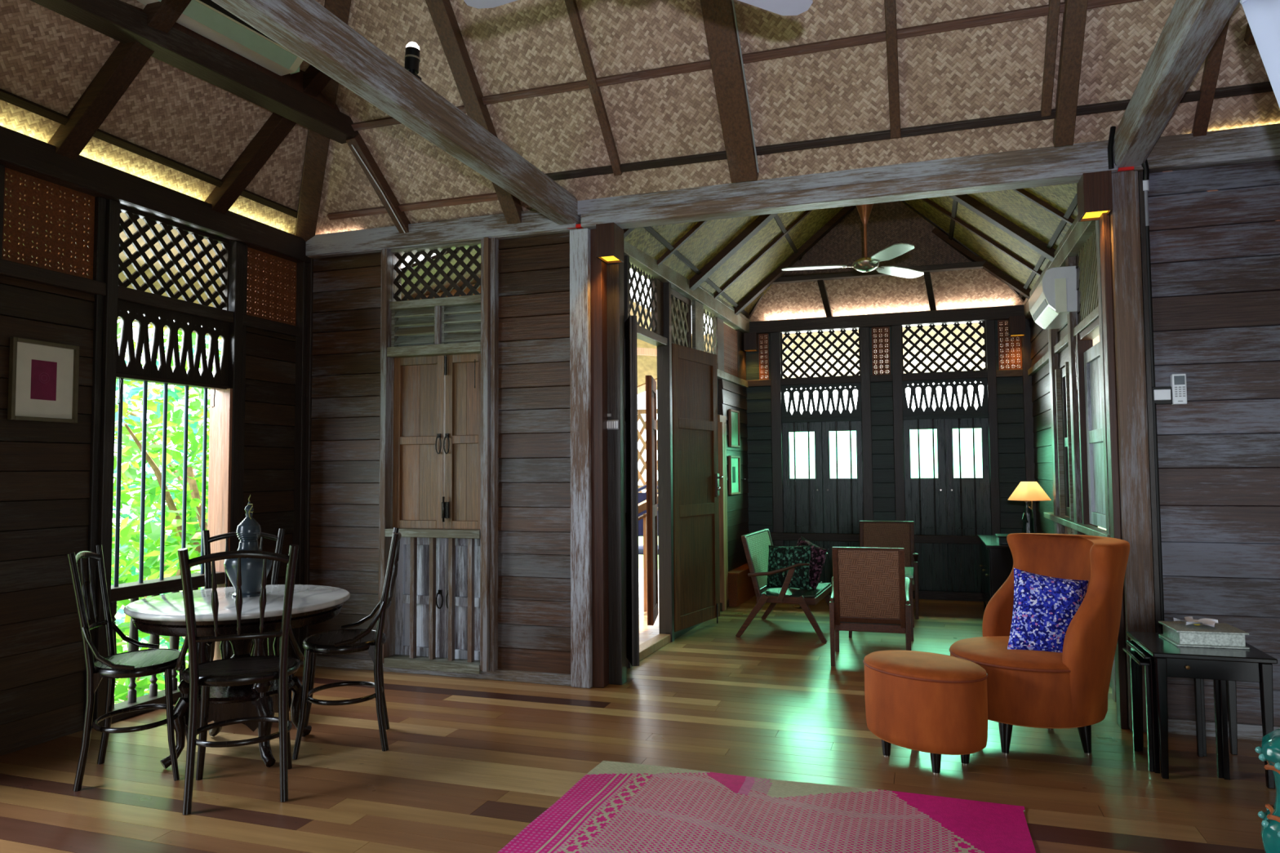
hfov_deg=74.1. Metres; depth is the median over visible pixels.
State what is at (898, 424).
post
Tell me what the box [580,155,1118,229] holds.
beam
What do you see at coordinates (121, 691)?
shrub
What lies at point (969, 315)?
beam
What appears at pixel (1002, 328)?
panel
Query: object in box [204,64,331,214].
rafter
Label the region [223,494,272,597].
urn
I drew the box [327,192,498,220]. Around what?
batten
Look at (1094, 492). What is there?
shutter
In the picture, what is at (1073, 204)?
batten
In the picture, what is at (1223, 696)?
table
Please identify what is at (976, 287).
ceiling
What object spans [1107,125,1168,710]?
wooden post
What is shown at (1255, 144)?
beam
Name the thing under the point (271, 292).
panel
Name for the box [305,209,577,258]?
beam
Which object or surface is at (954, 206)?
batten
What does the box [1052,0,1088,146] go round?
rafter
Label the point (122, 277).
lining
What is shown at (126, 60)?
rafter
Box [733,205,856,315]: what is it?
rafter
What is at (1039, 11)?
batten
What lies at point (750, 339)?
wall lamp
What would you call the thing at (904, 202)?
rafter
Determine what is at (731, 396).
wall
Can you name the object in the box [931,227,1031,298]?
rafter
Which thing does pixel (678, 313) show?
window
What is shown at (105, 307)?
post
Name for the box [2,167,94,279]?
panel
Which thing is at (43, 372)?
print
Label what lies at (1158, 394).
switch plate
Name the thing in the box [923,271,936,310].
rafter
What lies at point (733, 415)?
framed picture
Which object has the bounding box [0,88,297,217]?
batten
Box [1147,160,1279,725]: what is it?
wall
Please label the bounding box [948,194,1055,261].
rafter
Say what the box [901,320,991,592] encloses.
window
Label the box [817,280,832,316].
rafter
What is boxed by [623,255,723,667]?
door
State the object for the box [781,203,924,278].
ceiling fan
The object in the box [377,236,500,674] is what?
window
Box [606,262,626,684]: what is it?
post
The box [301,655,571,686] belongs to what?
baseboard
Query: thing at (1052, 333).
post
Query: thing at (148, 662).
bentwood chair
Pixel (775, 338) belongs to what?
post
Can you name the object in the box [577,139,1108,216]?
beam
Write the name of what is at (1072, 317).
post
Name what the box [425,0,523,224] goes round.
rafter
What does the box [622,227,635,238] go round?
rafter
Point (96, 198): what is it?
board
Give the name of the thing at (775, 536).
ledge
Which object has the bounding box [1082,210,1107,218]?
diffuser
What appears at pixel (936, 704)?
ottoman
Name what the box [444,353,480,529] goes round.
shutter
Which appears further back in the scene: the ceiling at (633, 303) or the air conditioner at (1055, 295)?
the ceiling at (633, 303)
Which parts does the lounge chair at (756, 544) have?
leg, frame, leg, armrest, seat rail, seat, leg, leg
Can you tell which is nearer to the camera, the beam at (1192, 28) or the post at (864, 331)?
the beam at (1192, 28)
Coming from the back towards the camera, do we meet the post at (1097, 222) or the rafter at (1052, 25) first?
the post at (1097, 222)
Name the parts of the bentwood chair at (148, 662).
post, crest rail, rail, post, seat, seat frame, leg, leg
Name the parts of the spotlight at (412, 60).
bulb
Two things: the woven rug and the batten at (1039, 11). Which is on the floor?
the woven rug
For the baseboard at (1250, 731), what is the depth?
3.51 m
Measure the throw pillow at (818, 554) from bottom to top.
0.362 m
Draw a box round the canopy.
[1240,0,1279,107]
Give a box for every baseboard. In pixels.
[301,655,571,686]
[626,599,728,669]
[828,590,983,601]
[1168,717,1279,741]
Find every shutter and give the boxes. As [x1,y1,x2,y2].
[392,355,445,528]
[395,537,446,657]
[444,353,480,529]
[445,537,479,660]
[782,422,823,533]
[822,421,863,533]
[902,418,946,535]
[944,417,991,535]
[1060,366,1070,516]
[1083,342,1106,528]
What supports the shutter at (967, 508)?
attached to the window at (946, 504)
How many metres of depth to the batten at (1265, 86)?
3.87 m
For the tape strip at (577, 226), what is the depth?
4.49 m
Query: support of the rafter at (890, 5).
attached to the ceiling at (993, 69)
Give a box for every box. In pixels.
[995,533,1008,544]
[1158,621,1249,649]
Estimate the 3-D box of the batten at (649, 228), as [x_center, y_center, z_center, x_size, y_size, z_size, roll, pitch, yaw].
[0.468,-1.089,6.184,0.035,0.034,3.400,-1,-3,18]
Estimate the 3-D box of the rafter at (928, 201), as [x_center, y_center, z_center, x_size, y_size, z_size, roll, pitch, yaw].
[2.407,-1.568,6.435,1.331,1.160,0.038,-2,-4,34]
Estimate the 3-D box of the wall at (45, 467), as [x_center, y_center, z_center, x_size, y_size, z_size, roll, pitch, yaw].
[-3.021,0.066,2.116,0.057,2.370,6.200,-1,-3,18]
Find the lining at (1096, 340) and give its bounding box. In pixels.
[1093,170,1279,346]
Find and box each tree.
[111,318,221,704]
[111,333,221,695]
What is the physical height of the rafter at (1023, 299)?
0.352 m
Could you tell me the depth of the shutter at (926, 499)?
7.31 m
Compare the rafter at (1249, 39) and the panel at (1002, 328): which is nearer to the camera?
the rafter at (1249, 39)
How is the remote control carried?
attached to the wall at (1215, 255)
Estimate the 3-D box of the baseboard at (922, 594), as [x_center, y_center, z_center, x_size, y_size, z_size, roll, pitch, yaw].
[2.142,1.448,7.356,2.460,0.070,0.030,-1,-3,18]
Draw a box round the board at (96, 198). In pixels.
[93,196,99,280]
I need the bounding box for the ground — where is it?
[113,526,1106,703]
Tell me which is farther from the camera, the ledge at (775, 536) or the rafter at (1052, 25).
the ledge at (775, 536)
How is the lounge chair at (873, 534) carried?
on the floor
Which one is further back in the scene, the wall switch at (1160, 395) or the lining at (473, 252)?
the lining at (473, 252)
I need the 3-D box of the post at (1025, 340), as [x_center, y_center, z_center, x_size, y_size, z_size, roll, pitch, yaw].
[3.252,0.274,7.072,0.080,2.370,0.080,-1,-3,18]
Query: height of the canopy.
0.959 m
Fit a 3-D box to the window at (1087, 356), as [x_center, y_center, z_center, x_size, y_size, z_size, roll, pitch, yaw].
[2.562,0.139,4.882,0.093,2.315,1.580,-1,-3,18]
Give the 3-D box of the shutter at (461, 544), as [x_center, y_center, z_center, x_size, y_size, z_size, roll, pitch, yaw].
[-0.956,0.953,4.721,0.263,0.675,0.030,-1,-3,18]
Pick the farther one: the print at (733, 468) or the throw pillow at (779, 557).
the print at (733, 468)
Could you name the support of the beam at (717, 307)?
attached to the wall at (731, 396)
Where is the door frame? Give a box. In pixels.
[717,414,728,610]
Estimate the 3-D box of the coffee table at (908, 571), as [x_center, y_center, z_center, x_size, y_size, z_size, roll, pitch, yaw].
[1.656,1.198,5.805,0.420,0.421,0.520,-1,-3,18]
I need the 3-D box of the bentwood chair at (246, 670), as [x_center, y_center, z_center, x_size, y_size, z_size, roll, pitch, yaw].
[-1.407,0.850,3.002,0.413,0.876,0.406,1,-3,-21]
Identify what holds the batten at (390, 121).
attached to the ceiling at (993, 69)
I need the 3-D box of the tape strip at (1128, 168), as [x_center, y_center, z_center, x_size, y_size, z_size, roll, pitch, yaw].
[2.114,-1.120,3.711,0.130,0.017,0.058,-1,-3,18]
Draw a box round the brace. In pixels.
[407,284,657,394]
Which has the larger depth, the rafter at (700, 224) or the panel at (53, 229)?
the rafter at (700, 224)
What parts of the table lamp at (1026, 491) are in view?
lamp shade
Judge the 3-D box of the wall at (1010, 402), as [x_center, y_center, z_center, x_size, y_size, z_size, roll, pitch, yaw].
[2.145,0.302,7.450,2.460,2.370,0.057,-1,-3,18]
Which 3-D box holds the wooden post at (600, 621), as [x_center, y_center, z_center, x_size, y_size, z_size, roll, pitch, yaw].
[-0.213,0.151,4.472,0.064,2.400,0.080,-1,-3,18]
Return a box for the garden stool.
[1254,728,1279,852]
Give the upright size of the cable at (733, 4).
1.504 m
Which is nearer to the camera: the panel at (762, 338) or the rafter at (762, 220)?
the rafter at (762, 220)
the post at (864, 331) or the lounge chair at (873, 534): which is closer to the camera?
the lounge chair at (873, 534)
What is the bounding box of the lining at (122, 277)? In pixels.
[4,179,222,337]
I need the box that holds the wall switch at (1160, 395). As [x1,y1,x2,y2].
[1151,386,1172,404]
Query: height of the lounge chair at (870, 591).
0.679 m
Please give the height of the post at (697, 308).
2.310 m
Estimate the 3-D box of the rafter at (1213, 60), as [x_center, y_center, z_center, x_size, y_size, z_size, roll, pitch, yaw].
[2.059,-2.262,2.735,0.050,1.989,1.989,-1,-3,19]
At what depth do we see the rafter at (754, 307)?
7.69 m
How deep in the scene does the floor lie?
3.25 m
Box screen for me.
[637,408,657,493]
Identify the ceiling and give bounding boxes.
[0,0,1279,316]
[629,300,651,330]
[749,200,1022,321]
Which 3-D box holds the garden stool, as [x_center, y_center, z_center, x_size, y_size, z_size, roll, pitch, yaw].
[1.931,1.042,2.326,0.382,0.368,0.384,-2,-3,29]
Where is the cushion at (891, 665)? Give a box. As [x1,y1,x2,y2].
[864,649,986,680]
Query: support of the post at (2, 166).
on the window at (220, 394)
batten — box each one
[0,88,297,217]
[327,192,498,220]
[351,105,466,130]
[481,0,1140,104]
[545,81,1273,180]
[643,226,751,317]
[773,214,801,260]
[948,199,957,240]
[1017,191,1077,297]
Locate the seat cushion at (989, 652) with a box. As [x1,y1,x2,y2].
[950,635,1068,670]
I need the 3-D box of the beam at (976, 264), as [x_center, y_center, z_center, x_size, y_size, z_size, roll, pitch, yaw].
[2.004,-1.305,7.204,1.880,0.045,0.080,-1,-3,18]
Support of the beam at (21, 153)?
attached to the wall at (45, 467)
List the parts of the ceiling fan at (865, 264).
blade, down rod, blade, blade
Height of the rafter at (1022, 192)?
1.160 m
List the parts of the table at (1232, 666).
leg, leg, leg, leg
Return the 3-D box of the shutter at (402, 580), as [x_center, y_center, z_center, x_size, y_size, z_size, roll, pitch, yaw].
[-1.240,0.960,4.815,0.323,0.675,0.030,-1,-3,18]
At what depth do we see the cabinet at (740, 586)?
7.03 m
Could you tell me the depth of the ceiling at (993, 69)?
3.95 m
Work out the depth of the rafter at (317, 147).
4.66 m
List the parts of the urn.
gourd lid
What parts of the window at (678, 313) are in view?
lattice panel, lattice panel, lattice panel, fretwork panel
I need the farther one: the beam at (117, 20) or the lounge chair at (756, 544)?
the lounge chair at (756, 544)
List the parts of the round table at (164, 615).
leg, leg, leg, leg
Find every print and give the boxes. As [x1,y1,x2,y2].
[30,359,57,400]
[732,418,736,437]
[732,466,735,483]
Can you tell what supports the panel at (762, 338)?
attached to the wall at (1010, 402)
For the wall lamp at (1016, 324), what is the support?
attached to the beam at (1078, 233)
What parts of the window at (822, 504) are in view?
lattice panel, teardrop panel, head rail, panel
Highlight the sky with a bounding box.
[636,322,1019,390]
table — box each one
[123,584,350,768]
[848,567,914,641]
[1123,647,1223,778]
[1125,640,1230,780]
[1126,631,1277,789]
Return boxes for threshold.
[639,633,671,661]
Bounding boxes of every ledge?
[747,532,980,544]
[1044,511,1110,537]
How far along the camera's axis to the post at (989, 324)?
7.14 m
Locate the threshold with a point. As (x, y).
(652, 645)
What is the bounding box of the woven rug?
[497,760,1035,852]
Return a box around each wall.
[0,275,296,755]
[308,232,570,674]
[651,278,748,571]
[746,320,1026,543]
[1029,253,1111,688]
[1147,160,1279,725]
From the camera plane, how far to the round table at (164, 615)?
3.28 m
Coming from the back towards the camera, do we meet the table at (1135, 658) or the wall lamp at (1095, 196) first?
the wall lamp at (1095, 196)
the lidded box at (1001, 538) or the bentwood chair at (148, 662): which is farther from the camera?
the lidded box at (1001, 538)
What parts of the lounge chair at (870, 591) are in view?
armrest, leg, leg, frame, seat, seat rail, armrest, leg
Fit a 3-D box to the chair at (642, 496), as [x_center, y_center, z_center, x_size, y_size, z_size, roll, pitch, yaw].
[0.125,1.045,8.039,0.516,1.020,0.500,0,-3,-5]
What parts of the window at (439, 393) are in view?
louver panel, lattice panel, handle, handle, handle, handle, louver panel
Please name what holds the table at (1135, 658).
on the floor
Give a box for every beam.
[0,125,310,262]
[30,0,358,143]
[211,0,580,224]
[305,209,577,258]
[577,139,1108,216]
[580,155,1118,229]
[623,240,751,387]
[746,304,1023,386]
[772,260,986,284]
[1022,214,1098,375]
[1113,0,1239,168]
[1133,123,1279,173]
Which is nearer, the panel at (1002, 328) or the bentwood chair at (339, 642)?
the bentwood chair at (339, 642)
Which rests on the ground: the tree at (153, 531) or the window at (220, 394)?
the tree at (153, 531)
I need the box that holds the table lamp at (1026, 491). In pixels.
[1007,481,1051,533]
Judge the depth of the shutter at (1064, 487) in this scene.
5.57 m
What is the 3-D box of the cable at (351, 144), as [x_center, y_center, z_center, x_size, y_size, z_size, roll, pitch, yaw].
[-1.426,-1.297,4.653,0.016,0.382,0.392,-2,-3,29]
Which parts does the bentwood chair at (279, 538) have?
post, crest rail, post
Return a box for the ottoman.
[862,649,987,773]
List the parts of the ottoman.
leg, leg, leg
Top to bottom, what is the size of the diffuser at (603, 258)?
0.004 m
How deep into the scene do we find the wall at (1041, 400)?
6.45 m
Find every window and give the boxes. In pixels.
[0,204,299,723]
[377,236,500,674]
[629,262,737,377]
[780,328,863,584]
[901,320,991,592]
[1054,228,1106,534]
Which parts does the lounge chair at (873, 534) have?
frame, seat rail, armrest, leg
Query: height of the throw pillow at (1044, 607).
0.361 m
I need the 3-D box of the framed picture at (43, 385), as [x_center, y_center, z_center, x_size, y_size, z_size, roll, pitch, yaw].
[-2.503,-0.189,3.568,0.022,0.336,0.285,-1,-3,18]
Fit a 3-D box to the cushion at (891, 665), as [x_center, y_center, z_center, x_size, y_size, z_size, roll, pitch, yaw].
[1.094,0.917,3.279,0.370,0.038,0.490,2,-4,-34]
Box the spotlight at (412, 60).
[404,41,421,79]
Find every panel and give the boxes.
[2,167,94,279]
[246,247,296,325]
[758,333,768,379]
[871,326,890,375]
[997,320,1022,369]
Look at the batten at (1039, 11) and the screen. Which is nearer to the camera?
the batten at (1039, 11)
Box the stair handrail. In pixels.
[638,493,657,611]
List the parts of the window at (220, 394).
rail, sill rail, teardrop panel, head rail, lattice panel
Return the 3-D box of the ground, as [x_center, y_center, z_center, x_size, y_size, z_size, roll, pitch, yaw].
[3.637,3.343,13.565,60.000,0.100,60.000,-1,-3,18]
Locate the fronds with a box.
[111,402,209,622]
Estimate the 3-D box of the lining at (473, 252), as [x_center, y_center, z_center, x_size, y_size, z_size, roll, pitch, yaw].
[-1.266,-0.807,6.044,1.805,0.489,2.130,-1,-3,18]
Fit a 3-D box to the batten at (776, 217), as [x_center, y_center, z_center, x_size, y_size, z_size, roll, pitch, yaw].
[0.908,-1.554,5.955,0.035,0.034,3.200,-1,-3,18]
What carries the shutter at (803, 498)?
attached to the window at (822, 504)
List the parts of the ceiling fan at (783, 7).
blade, blade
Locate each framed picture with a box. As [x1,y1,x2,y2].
[7,337,79,422]
[728,408,740,447]
[728,455,740,494]
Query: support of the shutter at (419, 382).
attached to the window at (439, 393)
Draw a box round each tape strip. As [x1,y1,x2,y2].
[568,223,582,229]
[1117,166,1133,171]
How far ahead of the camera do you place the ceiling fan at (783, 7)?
2.42 m
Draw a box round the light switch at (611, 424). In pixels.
[606,420,618,429]
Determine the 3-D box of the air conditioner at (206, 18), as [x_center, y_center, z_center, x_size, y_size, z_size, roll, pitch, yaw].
[-1.927,-1.853,3.477,0.190,0.274,1.304,-2,-3,25]
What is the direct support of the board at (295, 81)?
on the beam at (117, 20)
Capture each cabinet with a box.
[728,563,755,606]
[977,534,1013,612]
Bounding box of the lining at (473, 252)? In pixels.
[400,249,630,301]
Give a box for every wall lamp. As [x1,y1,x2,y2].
[595,222,624,263]
[743,332,758,351]
[1008,315,1026,337]
[1076,170,1112,222]
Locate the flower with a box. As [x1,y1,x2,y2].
[1173,616,1218,626]
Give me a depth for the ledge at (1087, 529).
4.82 m
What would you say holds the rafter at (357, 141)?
attached to the ceiling at (993, 69)
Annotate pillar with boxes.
[569,227,592,688]
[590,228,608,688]
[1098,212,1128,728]
[1109,169,1155,732]
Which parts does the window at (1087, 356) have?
frame, lattice panel, frame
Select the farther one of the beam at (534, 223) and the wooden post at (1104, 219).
the beam at (534, 223)
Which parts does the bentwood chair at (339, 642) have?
leg, leg, seat, seat frame, post, rail, post, crest rail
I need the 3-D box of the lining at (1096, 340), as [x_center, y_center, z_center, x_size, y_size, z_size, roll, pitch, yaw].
[3.285,-0.806,5.606,0.711,0.457,4.300,-1,-3,18]
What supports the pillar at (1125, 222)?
on the floor
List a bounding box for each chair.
[66,544,187,791]
[175,544,305,814]
[187,528,285,667]
[292,527,401,759]
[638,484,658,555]
[735,528,831,643]
[829,546,911,666]
[859,520,919,619]
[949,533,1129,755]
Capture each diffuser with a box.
[601,256,619,261]
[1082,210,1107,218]
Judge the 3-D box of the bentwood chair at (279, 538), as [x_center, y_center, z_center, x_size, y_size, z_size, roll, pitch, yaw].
[-1.911,0.920,3.993,0.422,0.845,0.406,0,-3,-13]
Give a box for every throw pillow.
[766,544,811,590]
[795,535,826,589]
[1007,568,1088,653]
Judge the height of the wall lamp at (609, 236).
0.173 m
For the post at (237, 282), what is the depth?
4.56 m
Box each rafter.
[48,0,191,159]
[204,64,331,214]
[294,0,351,241]
[346,133,410,233]
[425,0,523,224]
[564,0,622,175]
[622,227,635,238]
[657,220,708,266]
[689,213,777,291]
[699,0,759,182]
[714,209,812,298]
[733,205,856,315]
[746,293,764,319]
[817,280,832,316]
[884,0,901,138]
[902,200,979,256]
[920,198,1042,275]
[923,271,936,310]
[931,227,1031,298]
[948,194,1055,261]
[1008,286,1025,302]
[1013,188,1074,225]
[1040,0,1060,116]
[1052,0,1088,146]
[1191,17,1230,136]
[1244,22,1256,45]
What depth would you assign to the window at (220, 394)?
4.20 m
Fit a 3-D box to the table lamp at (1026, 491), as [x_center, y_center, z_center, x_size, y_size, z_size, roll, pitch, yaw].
[2.767,0.605,6.025,0.284,0.425,0.284,-1,-3,18]
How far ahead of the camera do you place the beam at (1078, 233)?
4.96 m
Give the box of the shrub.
[111,520,200,701]
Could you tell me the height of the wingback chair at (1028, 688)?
0.828 m
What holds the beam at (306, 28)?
attached to the ceiling at (993, 69)
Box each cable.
[351,144,404,232]
[731,0,759,172]
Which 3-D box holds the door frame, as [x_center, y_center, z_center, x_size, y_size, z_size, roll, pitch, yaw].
[0.661,0.689,6.875,0.082,1.560,0.202,-1,-3,18]
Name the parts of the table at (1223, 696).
leg, leg, leg, leg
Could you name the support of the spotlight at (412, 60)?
on the beam at (306, 28)
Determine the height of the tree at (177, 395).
4.525 m
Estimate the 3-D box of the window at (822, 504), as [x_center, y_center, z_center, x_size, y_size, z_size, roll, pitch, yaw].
[1.637,0.315,7.616,0.726,2.368,0.080,-1,-3,18]
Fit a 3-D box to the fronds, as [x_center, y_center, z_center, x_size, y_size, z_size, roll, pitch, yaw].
[-3.534,0.890,7.792,3.638,2.451,2.261,1,-3,-21]
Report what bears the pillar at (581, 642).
on the floor
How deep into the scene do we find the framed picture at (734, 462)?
7.26 m
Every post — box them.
[0,164,4,258]
[83,196,119,728]
[221,240,247,655]
[291,257,313,665]
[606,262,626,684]
[691,300,703,351]
[769,332,784,546]
[859,327,873,520]
[891,325,905,520]
[985,320,1000,535]
[1021,318,1036,533]
[1048,328,1063,533]
[1065,256,1084,535]
[1095,220,1115,702]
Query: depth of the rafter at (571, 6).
4.02 m
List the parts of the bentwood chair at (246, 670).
post, leg, rail, crest rail, seat, seat frame, post, leg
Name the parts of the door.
frame, handle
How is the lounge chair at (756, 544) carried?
on the floor
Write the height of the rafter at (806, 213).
1.150 m
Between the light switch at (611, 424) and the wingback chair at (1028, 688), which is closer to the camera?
the wingback chair at (1028, 688)
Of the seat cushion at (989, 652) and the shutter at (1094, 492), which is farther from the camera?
the shutter at (1094, 492)
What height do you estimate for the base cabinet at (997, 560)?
0.592 m
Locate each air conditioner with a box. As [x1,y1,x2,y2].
[137,0,303,75]
[1028,266,1077,328]
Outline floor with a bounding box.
[0,568,1275,852]
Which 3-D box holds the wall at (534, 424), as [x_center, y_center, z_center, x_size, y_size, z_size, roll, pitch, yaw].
[-1.173,0.149,4.781,1.760,2.350,0.037,-1,-3,18]
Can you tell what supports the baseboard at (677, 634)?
attached to the wall at (731, 396)
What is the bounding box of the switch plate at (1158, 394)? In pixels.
[1153,389,1171,399]
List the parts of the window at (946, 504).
lattice panel, teardrop panel, head rail, panel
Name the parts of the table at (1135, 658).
leg, leg, leg, leg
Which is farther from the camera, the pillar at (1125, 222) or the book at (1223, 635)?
the pillar at (1125, 222)
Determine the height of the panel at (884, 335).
0.435 m
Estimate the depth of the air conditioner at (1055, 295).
5.02 m
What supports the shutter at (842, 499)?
attached to the window at (822, 504)
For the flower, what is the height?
0.022 m
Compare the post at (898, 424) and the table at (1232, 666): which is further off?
the post at (898, 424)
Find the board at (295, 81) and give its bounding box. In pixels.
[121,0,340,111]
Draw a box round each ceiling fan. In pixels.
[463,0,813,15]
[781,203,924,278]
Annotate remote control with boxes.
[1169,373,1186,404]

